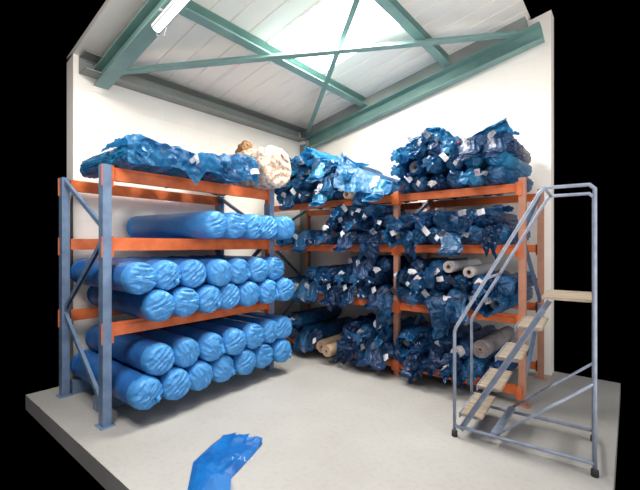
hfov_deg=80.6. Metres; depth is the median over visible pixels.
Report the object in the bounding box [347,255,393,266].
roll
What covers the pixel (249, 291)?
roll
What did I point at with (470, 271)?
roll
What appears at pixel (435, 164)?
roll
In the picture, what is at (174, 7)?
light
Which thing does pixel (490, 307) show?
roll
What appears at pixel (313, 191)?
roll
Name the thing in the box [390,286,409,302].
roll
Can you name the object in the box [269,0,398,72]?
window
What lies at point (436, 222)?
roll
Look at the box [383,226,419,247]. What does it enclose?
roll
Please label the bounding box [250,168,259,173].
paper label
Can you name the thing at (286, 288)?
roll
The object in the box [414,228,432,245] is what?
roll
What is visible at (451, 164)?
roll
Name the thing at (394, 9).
rafter
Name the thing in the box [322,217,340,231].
roll
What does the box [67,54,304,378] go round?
wall
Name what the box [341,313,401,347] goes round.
plastic sheet
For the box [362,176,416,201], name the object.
roll
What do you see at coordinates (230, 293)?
roll
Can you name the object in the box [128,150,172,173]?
roll
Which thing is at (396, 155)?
roll
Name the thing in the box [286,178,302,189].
roll
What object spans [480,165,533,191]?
roll
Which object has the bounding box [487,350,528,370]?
roll
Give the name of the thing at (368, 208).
roll
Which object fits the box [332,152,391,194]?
plastic sheet
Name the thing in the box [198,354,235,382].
roll
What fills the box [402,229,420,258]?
plastic sheet
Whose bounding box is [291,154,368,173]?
plastic sheet
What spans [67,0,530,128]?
ceiling
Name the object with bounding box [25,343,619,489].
floor
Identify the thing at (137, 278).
roll
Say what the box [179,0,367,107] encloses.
rafter
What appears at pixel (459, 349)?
roll
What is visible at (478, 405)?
step ladder
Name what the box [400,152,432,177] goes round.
roll
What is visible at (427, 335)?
plastic sheet
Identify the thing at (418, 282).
roll
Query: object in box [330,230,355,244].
roll
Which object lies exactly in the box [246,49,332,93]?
cable conduit
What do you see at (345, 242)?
roll
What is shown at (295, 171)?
roll
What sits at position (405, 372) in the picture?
roll
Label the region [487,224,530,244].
roll
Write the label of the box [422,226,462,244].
roll
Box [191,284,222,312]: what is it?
roll
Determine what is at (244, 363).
roll
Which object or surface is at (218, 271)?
roll
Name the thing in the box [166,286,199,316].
roll
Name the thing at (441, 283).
roll
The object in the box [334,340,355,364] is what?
plastic sheet
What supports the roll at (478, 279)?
on the roll at (470, 295)
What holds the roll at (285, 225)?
on the rack at (105, 246)
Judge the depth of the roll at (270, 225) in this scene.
4.33 m
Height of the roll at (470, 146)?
0.298 m
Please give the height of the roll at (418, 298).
0.220 m
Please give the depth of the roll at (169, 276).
3.40 m
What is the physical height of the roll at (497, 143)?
0.298 m
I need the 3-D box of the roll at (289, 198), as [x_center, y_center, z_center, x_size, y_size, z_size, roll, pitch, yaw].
[-0.112,-0.658,5.780,0.274,0.333,1.216,0,0,39]
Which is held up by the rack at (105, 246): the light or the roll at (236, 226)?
the roll at (236, 226)
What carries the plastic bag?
on the floor
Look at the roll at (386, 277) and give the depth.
4.62 m
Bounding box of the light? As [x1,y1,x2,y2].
[151,0,189,35]
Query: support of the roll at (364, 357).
on the rack at (519, 188)
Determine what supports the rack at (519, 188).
on the floor
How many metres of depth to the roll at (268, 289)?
4.26 m
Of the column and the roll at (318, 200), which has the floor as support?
the column
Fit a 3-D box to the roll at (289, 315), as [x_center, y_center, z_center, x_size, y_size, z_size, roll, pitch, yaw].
[-0.153,1.098,5.905,0.210,0.205,1.162,0,0,43]
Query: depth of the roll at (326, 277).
4.83 m
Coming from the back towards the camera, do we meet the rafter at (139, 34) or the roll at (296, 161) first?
the roll at (296, 161)
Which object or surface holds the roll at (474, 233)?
on the rack at (519, 188)
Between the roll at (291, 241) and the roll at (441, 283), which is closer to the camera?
the roll at (441, 283)
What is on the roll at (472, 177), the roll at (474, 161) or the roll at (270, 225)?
the roll at (474, 161)
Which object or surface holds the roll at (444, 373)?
on the rack at (519, 188)
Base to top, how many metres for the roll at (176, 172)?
0.209 m
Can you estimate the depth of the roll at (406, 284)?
4.35 m
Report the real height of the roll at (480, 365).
0.220 m
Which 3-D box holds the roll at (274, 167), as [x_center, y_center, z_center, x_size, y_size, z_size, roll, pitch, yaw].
[-0.946,-0.936,4.812,1.229,0.516,0.539,0,0,39]
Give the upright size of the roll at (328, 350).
0.149 m
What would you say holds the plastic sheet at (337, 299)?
on the roll at (324, 301)
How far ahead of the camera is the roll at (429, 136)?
4.08 m
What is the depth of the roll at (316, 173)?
4.97 m
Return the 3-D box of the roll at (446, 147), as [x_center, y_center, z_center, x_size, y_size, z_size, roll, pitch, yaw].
[1.679,-1.036,4.296,0.214,0.215,1.240,0,0,39]
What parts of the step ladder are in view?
tread frame, tread frame, tread frame, rail, tread frame, handrail, rail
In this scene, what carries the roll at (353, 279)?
on the roll at (347, 295)
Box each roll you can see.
[70,259,156,294]
[70,350,162,409]
[80,144,151,178]
[85,324,174,375]
[87,286,175,321]
[98,258,181,290]
[112,358,190,399]
[126,211,226,238]
[127,257,206,287]
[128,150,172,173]
[134,328,199,367]
[150,256,232,285]
[158,154,198,176]
[158,324,225,361]
[166,162,235,188]
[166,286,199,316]
[168,256,250,283]
[173,359,212,390]
[182,320,246,354]
[191,255,268,281]
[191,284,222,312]
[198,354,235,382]
[203,317,264,348]
[204,255,283,279]
[207,167,251,183]
[211,145,291,195]
[214,212,246,238]
[215,283,239,308]
[224,314,279,342]
[226,348,255,374]
[234,281,259,305]
[235,140,252,152]
[236,214,264,238]
[242,311,291,338]
[247,343,273,367]
[250,215,277,239]
[254,279,279,303]
[260,216,294,239]
[265,339,291,362]
[273,277,294,300]
[274,186,291,194]
[274,192,322,209]
[276,230,325,246]
[279,190,334,209]
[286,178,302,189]
[286,306,326,318]
[288,276,305,282]
[288,318,337,338]
[289,156,301,165]
[290,188,311,202]
[290,305,341,327]
[291,166,306,177]
[291,229,326,252]
[292,157,306,167]
[292,277,313,302]
[292,316,351,353]
[293,176,316,190]
[297,165,311,176]
[300,147,356,165]
[304,280,321,302]
[305,158,326,181]
[305,264,348,280]
[306,188,328,200]
[306,231,336,246]
[306,317,357,351]
[308,183,341,206]
[314,231,358,244]
[314,265,341,283]
[315,172,333,194]
[316,334,341,352]
[317,281,333,294]
[319,282,351,304]
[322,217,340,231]
[322,267,337,282]
[322,342,336,356]
[324,159,382,173]
[326,186,344,199]
[330,172,338,180]
[330,205,349,220]
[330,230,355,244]
[332,230,387,251]
[334,270,348,285]
[337,283,358,305]
[338,217,350,231]
[341,170,398,181]
[341,204,361,215]
[341,335,352,341]
[343,218,362,231]
[345,312,393,339]
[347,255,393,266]
[348,255,404,281]
[349,275,358,286]
[352,191,410,205]
[352,317,411,344]
[352,340,375,366]
[353,341,362,357]
[355,203,407,216]
[357,284,383,299]
[359,214,384,232]
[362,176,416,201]
[363,282,404,309]
[364,271,393,285]
[369,340,395,370]
[370,228,385,244]
[372,315,426,348]
[373,256,422,272]
[373,310,412,328]
[377,214,401,228]
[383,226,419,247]
[390,150,401,163]
[390,164,413,177]
[390,178,437,200]
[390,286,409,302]
[393,213,414,229]
[393,345,408,362]
[394,272,410,287]
[395,323,432,356]
[399,351,428,377]
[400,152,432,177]
[404,173,459,199]
[405,134,428,145]
[406,288,435,306]
[408,144,427,160]
[408,257,448,273]
[408,323,464,358]
[409,272,434,292]
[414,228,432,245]
[415,215,436,230]
[421,155,449,174]
[421,288,453,297]
[422,129,439,143]
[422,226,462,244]
[423,258,467,278]
[426,141,448,156]
[427,173,470,197]
[428,322,481,366]
[432,210,455,227]
[434,271,462,290]
[436,229,480,255]
[437,357,464,382]
[439,152,466,170]
[440,138,461,154]
[443,259,480,272]
[443,289,470,323]
[446,170,491,196]
[446,271,493,291]
[446,324,497,363]
[450,345,464,356]
[452,132,486,159]
[455,209,474,227]
[458,167,502,195]
[461,152,489,169]
[462,225,484,243]
[462,347,501,384]
[463,263,493,277]
[466,292,484,310]
[471,270,510,297]
[473,208,517,227]
[473,326,516,357]
[475,287,532,317]
[477,130,531,163]
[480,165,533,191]
[484,151,531,176]
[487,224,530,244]
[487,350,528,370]
[496,271,537,296]
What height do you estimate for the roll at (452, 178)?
0.214 m
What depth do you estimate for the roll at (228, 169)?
3.81 m
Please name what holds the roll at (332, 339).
on the rack at (519, 188)
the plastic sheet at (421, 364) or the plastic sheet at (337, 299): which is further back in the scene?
the plastic sheet at (337, 299)
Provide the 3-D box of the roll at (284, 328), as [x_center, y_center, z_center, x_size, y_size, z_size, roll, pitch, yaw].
[-0.938,0.998,4.954,1.408,0.280,0.280,0,0,39]
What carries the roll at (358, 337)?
on the roll at (364, 357)
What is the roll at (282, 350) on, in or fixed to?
on the rack at (105, 246)
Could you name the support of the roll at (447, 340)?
on the roll
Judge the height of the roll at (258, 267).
0.280 m
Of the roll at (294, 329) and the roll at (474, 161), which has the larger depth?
the roll at (294, 329)
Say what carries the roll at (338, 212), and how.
on the roll at (340, 218)
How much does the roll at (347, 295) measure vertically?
0.298 m
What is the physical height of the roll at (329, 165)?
0.220 m
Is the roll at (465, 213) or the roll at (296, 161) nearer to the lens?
the roll at (465, 213)
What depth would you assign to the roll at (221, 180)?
4.16 m
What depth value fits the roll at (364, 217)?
4.52 m
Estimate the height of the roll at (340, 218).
0.212 m
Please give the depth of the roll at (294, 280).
5.43 m
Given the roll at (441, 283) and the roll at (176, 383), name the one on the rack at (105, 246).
the roll at (176, 383)
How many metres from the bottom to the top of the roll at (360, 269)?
0.298 m
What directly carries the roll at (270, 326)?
on the roll at (264, 353)
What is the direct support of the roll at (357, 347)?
on the rack at (519, 188)
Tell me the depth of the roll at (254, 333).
4.17 m
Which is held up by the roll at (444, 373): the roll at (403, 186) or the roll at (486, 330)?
the roll at (486, 330)
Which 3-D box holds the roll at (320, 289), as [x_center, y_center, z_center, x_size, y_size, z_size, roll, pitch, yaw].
[0.324,0.568,5.406,0.235,0.217,1.246,0,0,37]
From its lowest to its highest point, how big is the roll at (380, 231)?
0.203 m
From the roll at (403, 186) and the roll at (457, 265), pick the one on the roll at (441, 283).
the roll at (457, 265)
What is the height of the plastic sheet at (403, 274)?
0.351 m
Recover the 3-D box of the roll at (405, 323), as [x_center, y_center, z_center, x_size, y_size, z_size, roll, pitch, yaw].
[1.011,1.097,4.849,0.235,0.228,1.246,0,0,41]
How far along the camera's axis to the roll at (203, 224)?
3.90 m
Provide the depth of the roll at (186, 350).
3.56 m
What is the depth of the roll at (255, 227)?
4.10 m
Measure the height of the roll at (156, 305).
0.280 m
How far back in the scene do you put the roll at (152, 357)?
3.38 m
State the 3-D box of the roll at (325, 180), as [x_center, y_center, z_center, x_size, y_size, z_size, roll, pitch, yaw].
[0.405,-0.826,5.361,0.274,0.333,1.216,0,0,39]
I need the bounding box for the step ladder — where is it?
[451,183,598,477]
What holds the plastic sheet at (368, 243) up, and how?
hanging from the roll at (380, 231)
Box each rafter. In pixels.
[93,0,190,89]
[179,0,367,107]
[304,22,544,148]
[374,0,450,66]
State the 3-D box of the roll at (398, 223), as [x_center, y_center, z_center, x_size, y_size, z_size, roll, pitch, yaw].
[1.248,-0.267,4.659,0.204,0.209,1.245,0,0,39]
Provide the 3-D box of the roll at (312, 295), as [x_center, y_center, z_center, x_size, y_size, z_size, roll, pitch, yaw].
[0.252,0.622,5.522,0.274,0.333,1.216,0,0,43]
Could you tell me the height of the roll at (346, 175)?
0.210 m
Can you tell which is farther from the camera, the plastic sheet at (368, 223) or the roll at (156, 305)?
the plastic sheet at (368, 223)
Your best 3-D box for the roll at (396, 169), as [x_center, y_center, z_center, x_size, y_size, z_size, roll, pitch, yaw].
[1.207,-0.883,4.753,0.210,0.211,1.241,0,0,37]
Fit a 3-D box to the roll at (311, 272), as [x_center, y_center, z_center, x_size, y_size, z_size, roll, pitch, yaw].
[0.174,0.402,5.638,0.211,0.214,1.090,0,0,40]
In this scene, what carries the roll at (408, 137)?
on the roll at (421, 152)
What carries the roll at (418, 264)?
on the roll at (406, 284)
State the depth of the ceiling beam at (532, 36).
5.29 m
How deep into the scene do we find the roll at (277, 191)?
5.53 m
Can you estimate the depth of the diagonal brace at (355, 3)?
4.65 m
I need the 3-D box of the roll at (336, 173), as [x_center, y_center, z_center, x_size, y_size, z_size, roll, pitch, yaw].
[0.534,-0.880,5.240,0.221,0.220,1.241,0,0,38]
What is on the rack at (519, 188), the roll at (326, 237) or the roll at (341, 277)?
the roll at (326, 237)
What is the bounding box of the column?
[300,144,309,310]
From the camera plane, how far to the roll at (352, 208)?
4.77 m
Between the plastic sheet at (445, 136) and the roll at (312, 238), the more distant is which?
the roll at (312, 238)
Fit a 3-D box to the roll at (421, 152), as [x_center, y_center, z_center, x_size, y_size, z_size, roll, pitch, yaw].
[1.382,-1.041,4.530,0.235,0.228,1.246,0,0,43]
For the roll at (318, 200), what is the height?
0.312 m
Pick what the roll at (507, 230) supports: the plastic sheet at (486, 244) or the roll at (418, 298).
the plastic sheet at (486, 244)
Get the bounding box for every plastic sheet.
[101,134,258,183]
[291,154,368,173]
[321,265,383,291]
[326,286,341,311]
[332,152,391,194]
[332,212,386,232]
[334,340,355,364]
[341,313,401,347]
[357,233,379,265]
[376,294,392,339]
[395,118,519,162]
[395,266,434,294]
[397,324,467,360]
[399,205,513,232]
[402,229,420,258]
[406,353,437,383]
[424,296,460,338]
[445,362,469,390]
[462,272,504,304]
[480,224,503,264]
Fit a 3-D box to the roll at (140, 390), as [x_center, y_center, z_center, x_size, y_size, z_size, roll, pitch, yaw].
[-1.981,1.270,3.622,1.408,0.280,0.280,0,0,38]
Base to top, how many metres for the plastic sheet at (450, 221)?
0.311 m
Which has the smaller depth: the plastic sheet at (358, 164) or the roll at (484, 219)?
the roll at (484, 219)
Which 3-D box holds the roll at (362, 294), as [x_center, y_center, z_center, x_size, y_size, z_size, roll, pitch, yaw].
[0.819,0.571,5.040,0.234,0.217,1.246,0,0,36]
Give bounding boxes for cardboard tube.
[343,191,390,203]
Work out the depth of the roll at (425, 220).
4.10 m
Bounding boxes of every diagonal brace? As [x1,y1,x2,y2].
[123,30,522,74]
[305,0,359,134]
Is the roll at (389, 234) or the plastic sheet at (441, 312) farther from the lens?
the roll at (389, 234)
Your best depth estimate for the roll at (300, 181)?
5.23 m
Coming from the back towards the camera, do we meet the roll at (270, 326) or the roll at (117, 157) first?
the roll at (270, 326)
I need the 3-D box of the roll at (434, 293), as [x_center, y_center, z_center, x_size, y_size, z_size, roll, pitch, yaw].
[1.570,0.579,4.468,0.226,0.203,1.163,0,0,42]
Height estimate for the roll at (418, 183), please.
0.203 m
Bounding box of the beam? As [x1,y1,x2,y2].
[79,50,306,141]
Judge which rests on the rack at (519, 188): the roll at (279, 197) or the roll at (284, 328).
the roll at (279, 197)
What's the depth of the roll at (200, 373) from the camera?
3.60 m
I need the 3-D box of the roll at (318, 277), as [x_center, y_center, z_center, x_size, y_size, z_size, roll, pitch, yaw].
[0.290,0.408,5.497,0.235,0.228,1.246,0,0,37]
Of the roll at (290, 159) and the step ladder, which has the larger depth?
the roll at (290, 159)
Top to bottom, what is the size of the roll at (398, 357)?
0.210 m
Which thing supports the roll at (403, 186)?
on the rack at (519, 188)
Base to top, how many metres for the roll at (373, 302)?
0.298 m
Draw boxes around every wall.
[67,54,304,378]
[305,10,553,374]
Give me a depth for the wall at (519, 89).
4.90 m
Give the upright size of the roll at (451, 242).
0.333 m
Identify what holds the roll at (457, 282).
on the roll at (459, 308)
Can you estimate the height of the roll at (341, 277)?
0.220 m
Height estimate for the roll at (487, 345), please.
0.175 m
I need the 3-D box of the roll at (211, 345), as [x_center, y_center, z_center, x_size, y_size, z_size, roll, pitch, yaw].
[-1.556,1.021,4.168,1.408,0.280,0.280,0,0,40]
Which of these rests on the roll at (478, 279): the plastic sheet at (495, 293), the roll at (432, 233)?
the plastic sheet at (495, 293)
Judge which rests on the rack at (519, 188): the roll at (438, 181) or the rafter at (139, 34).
the roll at (438, 181)
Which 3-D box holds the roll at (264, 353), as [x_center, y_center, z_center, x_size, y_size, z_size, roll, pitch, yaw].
[-1.141,1.270,4.710,1.406,0.280,0.280,0,0,39]
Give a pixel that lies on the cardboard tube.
(347, 195)
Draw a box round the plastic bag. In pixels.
[188,432,261,489]
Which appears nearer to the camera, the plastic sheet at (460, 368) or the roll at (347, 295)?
the plastic sheet at (460, 368)
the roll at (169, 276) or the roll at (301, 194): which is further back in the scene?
the roll at (301, 194)
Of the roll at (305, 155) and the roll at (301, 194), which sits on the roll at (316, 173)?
the roll at (305, 155)
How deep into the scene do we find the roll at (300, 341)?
5.29 m
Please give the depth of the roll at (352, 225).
4.65 m
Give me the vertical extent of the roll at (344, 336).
0.214 m
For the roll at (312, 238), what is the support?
on the rack at (519, 188)
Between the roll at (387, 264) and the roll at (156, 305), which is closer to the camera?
the roll at (156, 305)
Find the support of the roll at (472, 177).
on the rack at (519, 188)
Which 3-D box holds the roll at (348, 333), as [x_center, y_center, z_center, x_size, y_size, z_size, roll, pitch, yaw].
[0.721,1.093,5.125,0.235,0.217,1.246,0,0,43]
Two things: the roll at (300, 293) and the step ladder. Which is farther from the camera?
the roll at (300, 293)
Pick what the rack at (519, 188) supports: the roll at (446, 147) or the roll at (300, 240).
the roll at (300, 240)
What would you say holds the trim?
attached to the wall at (519, 89)
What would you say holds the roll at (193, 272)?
on the roll at (186, 299)
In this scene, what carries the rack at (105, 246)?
on the floor
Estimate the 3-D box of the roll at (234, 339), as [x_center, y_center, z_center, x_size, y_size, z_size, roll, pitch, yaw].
[-1.373,1.019,4.366,1.408,0.280,0.280,0,0,40]
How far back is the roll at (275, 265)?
4.43 m
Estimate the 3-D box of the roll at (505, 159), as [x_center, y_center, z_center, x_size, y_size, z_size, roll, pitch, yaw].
[2.033,-0.875,4.057,0.205,0.203,1.092,0,0,43]
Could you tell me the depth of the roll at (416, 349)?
4.12 m
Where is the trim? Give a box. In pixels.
[300,16,527,140]
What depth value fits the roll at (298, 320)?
5.63 m
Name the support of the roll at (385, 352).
on the rack at (519, 188)
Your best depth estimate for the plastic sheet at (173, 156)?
3.44 m
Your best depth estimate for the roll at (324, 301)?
4.87 m
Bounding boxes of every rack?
[55,163,276,430]
[264,177,547,408]
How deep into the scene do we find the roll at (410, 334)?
4.32 m
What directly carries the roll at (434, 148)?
on the roll at (435, 164)
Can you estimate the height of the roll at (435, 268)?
0.209 m
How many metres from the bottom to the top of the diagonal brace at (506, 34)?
0.722 m
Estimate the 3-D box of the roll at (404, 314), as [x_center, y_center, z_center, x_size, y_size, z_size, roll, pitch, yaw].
[0.959,0.940,4.845,0.110,0.109,0.954,0,0,37]
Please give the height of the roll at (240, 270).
0.280 m
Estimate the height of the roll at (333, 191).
0.220 m
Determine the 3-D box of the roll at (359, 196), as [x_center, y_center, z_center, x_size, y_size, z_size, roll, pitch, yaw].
[0.869,-0.649,4.988,0.300,0.340,1.222,0,0,43]
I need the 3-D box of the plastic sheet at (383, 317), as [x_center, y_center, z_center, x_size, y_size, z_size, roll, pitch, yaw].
[0.747,0.846,4.375,0.201,0.540,0.143,0,0,39]
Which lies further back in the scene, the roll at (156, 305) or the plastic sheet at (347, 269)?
the plastic sheet at (347, 269)
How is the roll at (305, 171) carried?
on the roll at (300, 181)
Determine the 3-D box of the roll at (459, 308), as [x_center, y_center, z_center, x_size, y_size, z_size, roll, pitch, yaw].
[1.704,0.627,4.276,0.300,0.340,1.222,0,0,38]
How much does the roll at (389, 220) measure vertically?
0.212 m
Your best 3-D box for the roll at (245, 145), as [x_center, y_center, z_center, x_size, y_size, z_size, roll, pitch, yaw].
[-1.001,-1.258,4.945,0.182,0.166,0.416,0,0,-23]
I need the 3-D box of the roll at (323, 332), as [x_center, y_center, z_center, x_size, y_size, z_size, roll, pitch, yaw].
[0.215,1.306,5.575,0.261,0.312,1.212,0,0,40]
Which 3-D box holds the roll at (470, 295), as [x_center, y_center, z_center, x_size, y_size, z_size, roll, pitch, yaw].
[1.863,0.574,4.162,0.213,0.212,1.159,0,0,43]
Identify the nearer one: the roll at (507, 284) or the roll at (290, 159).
the roll at (507, 284)

